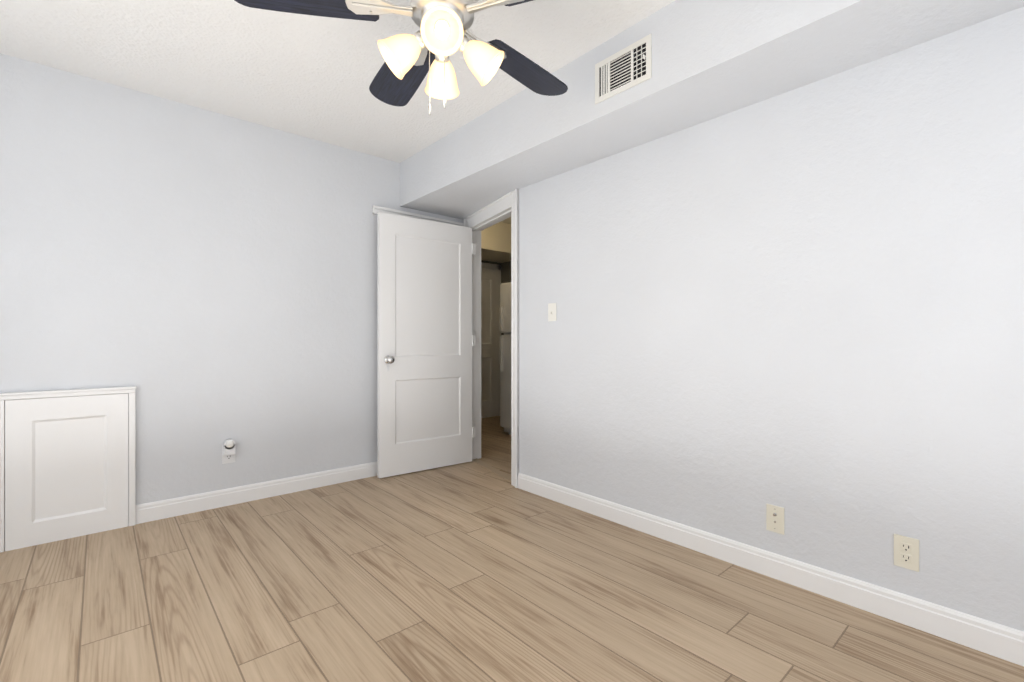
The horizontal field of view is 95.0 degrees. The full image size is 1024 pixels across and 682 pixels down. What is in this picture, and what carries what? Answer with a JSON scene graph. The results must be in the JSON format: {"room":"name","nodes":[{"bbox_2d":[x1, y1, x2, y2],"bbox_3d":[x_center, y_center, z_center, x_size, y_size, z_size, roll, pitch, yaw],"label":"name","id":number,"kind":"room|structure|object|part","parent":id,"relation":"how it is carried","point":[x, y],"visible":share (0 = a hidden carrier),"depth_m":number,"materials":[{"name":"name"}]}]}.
{"room":"empty bedroom","nodes":[
{"label":"empty bedroom","id":0,"kind":"room"},
{"bbox_2d":[0,53,462,504],"bbox_3d":[-1.706,-0.189,3.094,3.565,2.446,0.120,0,0,-41],"label":"wall","id":1,"kind":"structure","parent":0,"point":[204,281],"depth_m":2.82,"materials":[{"name":"paint"}]},
{"bbox_2d":[0,386,135,552],"bbox_3d":[-2.313,0.646,2.456,0.539,0.776,0.035,0,0,-41],"label":"access panel","id":2,"kind":"object","parent":1,"relation":"attached to","point":[67,464],"visible":1,"depth_m":2.44,"materials":[{"name":"white wood"}]},
{"bbox_2d":[222,439,235,463],"bbox_3d":[-1.766,0.694,2.930,0.072,0.153,0.046,0,0,-41],"label":"electrical outlet","id":3,"kind":"object","parent":1,"relation":"attached to","point":[228,450],"visible":1,"depth_m":2.92,"materials":[{"name":"white plastic"}]},
{"bbox_2d":[223,439,235,455],"bbox_3d":[-1.769,0.664,2.933,0.062,0.095,0.038,0,0,-41],"label":"night light","id":4,"kind":"object","parent":3,"relation":"attached to","point":[229,446],"depth_m":2.92,"materials":[{"name":"white plastic"}]},
{"bbox_2d":[136,461,376,523],"bbox_3d":[-1.268,0.982,3.390,2.275,0.105,0.014,0,0,-41],"label":"baseboard","id":5,"kind":"structure","parent":1,"relation":"attached to","point":[164,509],"depth_m":3.00,"materials":[{"name":"white wood"}]},
{"bbox_2d":[372,205,462,225],"bbox_3d":[-0.735,-0.997,3.851,0.861,0.062,0.026,0,0,-41],"label":"trim","id":6,"kind":"structure","parent":1,"relation":"attached to","point":[376,209],"depth_m":3.76,"materials":[{"name":"white wood"}]},
{"bbox_2d":[0,0,674,223],"bbox_3d":[-0.018,-1.464,2.481,5.290,0.104,6.390,0,0,-41],"label":"ceiling","id":7,"kind":"structure","parent":0,"point":[309,76],"depth_m":2.31,"materials":[{"name":"white paint"}]},
{"bbox_2d":[234,0,567,114],"bbox_3d":[-0.221,-1.068,1.569,1.248,0.686,1.254,0,0,-41],"label":"fan","id":8,"kind":"object","parent":7,"relation":"hanging from","point":[442,34],"visible":1,"depth_m":1.51,"materials":[{"name":"black wood"}]},
{"bbox_3d":[-0.646,-1.066,1.432,0.460,0.008,0.168,0,-11,-13],"label":"blade","id":9,"kind":"part","parent":8,"relation":"part of","materials":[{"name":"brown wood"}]},
{"label":"blade","id":10,"kind":"part","parent":8,"relation":"part of","materials":[{"name":"black wood"}]},
{"label":"blade","id":11,"kind":"part","parent":8,"relation":"part of","materials":[{"name":"black wood"}]},
{"bbox_3d":[0.169,-1.066,1.365,0.460,0.008,0.168,0,11,23],"label":"blade","id":12,"kind":"part","parent":8,"relation":"part of","materials":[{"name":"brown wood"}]},
{"bbox_2d":[481,222,510,262],"bbox_3d":[-0.542,-1.241,5.684,1.605,0.350,0.650,0,0,-41],"label":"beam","id":13,"kind":"structure","parent":7,"relation":"attached to","point":[495,242],"depth_m":5.63,"materials":[{"name":"beige paint"}]},
{"bbox_2d":[400,0,1023,219],"bbox_3d":[0.860,-1.239,2.215,0.631,0.346,4.590,0,0,-41],"label":"soffit beam","id":14,"kind":"structure","parent":7,"relation":"attached to","point":[712,59],"depth_m":2.03,"materials":[{"name":"paint"}]},
{"bbox_2d":[595,34,651,103],"bbox_3d":[0.497,-1.231,2.137,0.026,0.190,0.305,0,0,-41],"label":"air vent register","id":15,"kind":"object","parent":14,"relation":"attached to","point":[626,68],"visible":1,"depth_m":2.13,"materials":[{"name":"white metal"}]},
{"bbox_2d":[481,260,500,264],"bbox_3d":[-0.798,-0.191,5.971,1.850,2.450,0.120,0,0,-41],"label":"wall","id":16,"kind":"structure","parent":0,"point":[490,262],"depth_m":6.34,"materials":[{"name":"paint"}]},
{"bbox_2d":[481,262,500,415],"bbox_3d":[-0.470,-0.001,6.106,0.920,2.070,0.108,0,0,-41],"label":"door frame","id":17,"kind":"structure","parent":16,"relation":"in","point":[491,266],"depth_m":6.40,"materials":[{"name":"white"}]},
{"bbox_2d":[481,268,497,417],"bbox_3d":[-0.492,0.036,6.130,0.760,1.980,0.035,0,0,-41],"label":"hall door","id":18,"kind":"structure","parent":17,"relation":"attached to","point":[489,342],"depth_m":6.29,"materials":[{"name":"white wood"}]},
{"bbox_2d":[501,261,510,334],"bbox_3d":[0.905,-0.191,5.345,0.120,2.450,3.070,0,0,-41],"label":"wall","id":19,"kind":"structure","parent":0,"point":[505,272],"depth_m":6.38,"materials":[{"name":"paint"}]},
{"bbox_2d":[0,416,1023,681],"bbox_3d":[-0.018,1.064,2.481,5.650,0.060,6.750,0,0,-41],"label":"floor","id":20,"kind":"structure","parent":0,"point":[468,572],"depth_m":1.84,"materials":[{"name":"brown wood"}]},
{"bbox_2d":[472,458,510,481],"bbox_3d":[-0.141,1.031,3.726,0.061,0.006,0.800,0,0,-29],"label":"threshold","id":21,"kind":"object","parent":20,"relation":"on","point":[493,469],"depth_m":3.73,"materials":[{"name":"beige wood"}]},
{"bbox_2d":[500,282,510,433],"bbox_3d":[0.365,0.204,5.130,0.795,1.660,0.680,0,0,-41],"label":"fridge","id":22,"kind":"object","parent":20,"relation":"on","point":[505,357],"visible":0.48,"depth_m":5.07,"materials":[{"name":"white metal"}]},
{"bbox_2d":[519,189,519,472],"bbox_3d":[-0.148,-0.189,3.754,0.095,2.446,1.008,0,0,-29],"label":"wall","id":23,"kind":"structure","parent":0,"point":[519,330],"depth_m":3.29,"materials":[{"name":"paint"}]},
{"bbox_2d":[377,212,475,477],"bbox_3d":[-0.657,0.035,3.756,0.852,1.982,0.045,0,0,-37],"label":"door","id":24,"kind":"structure","parent":23,"relation":"in","point":[424,339],"depth_m":3.71,"materials":[{"name":"white wood"}]},
{"bbox_2d":[384,356,394,363],"bbox_3d":[-0.944,0.144,3.542,0.062,0.062,0.173,0,0,-37],"label":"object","id":25,"kind":"structure","parent":24,"relation":"attached to","point":[389,359],"depth_m":3.48,"materials":[{"name":"silver metal"}]},
{"bbox_3d":[-0.332,0.001,4.003,0.036,1.650,0.041,0,0,-37],"label":"door hinge","id":26,"kind":"part","parent":24,"relation":"part of","materials":[{"name":"white metal"}]},
{"bbox_2d":[463,189,518,487],"bbox_3d":[-0.137,-0.015,3.728,0.141,2.099,0.940,0,0,-29],"label":"door frame","id":27,"kind":"structure","parent":23,"relation":"attached to","point":[506,202],"depth_m":3.56,"materials":[{"name":"white wood"}]},
{"bbox_2d":[520,7,1023,631],"bbox_3d":[1.327,-0.189,1.934,0.120,2.446,3.790,0,0,-41],"label":"wall","id":28,"kind":"structure","parent":0,"point":[802,307],"depth_m":1.93,"materials":[{"name":"paint"}]},
{"bbox_2d":[548,303,555,320],"bbox_3d":[0.256,-0.184,3.045,0.020,0.116,0.072,0,0,-41],"label":"light switch","id":29,"kind":"object","parent":28,"relation":"attached to","point":[551,311],"visible":1,"depth_m":3.04,"materials":[{"name":"white plastic"}]},
{"bbox_2d":[518,473,1023,666],"bbox_3d":[1.248,0.982,1.923,0.014,0.105,3.640,0,0,-41],"label":"baseboard","id":30,"kind":"structure","parent":28,"relation":"attached to","point":[1006,643],"depth_m":1.92,"materials":[{"name":"white wood"}]},
{"bbox_2d":[766,504,783,534],"bbox_3d":[1.143,0.778,2.039,0.016,0.116,0.072,0,0,-41],"label":"outlet","id":31,"kind":"object","parent":28,"relation":"attached to","point":[774,518],"visible":1,"depth_m":2.04,"materials":[{"name":"beige plastic"}]},
{"bbox_2d":[894,534,918,571],"bbox_3d":[1.438,0.774,1.710,0.008,0.116,0.072,0,0,-41],"label":"electrical outlet","id":32,"kind":"object","parent":28,"relation":"attached to","point":[906,552],"visible":1,"depth_m":1.71,"materials":[{"name":"beige plastic"}]}
]}

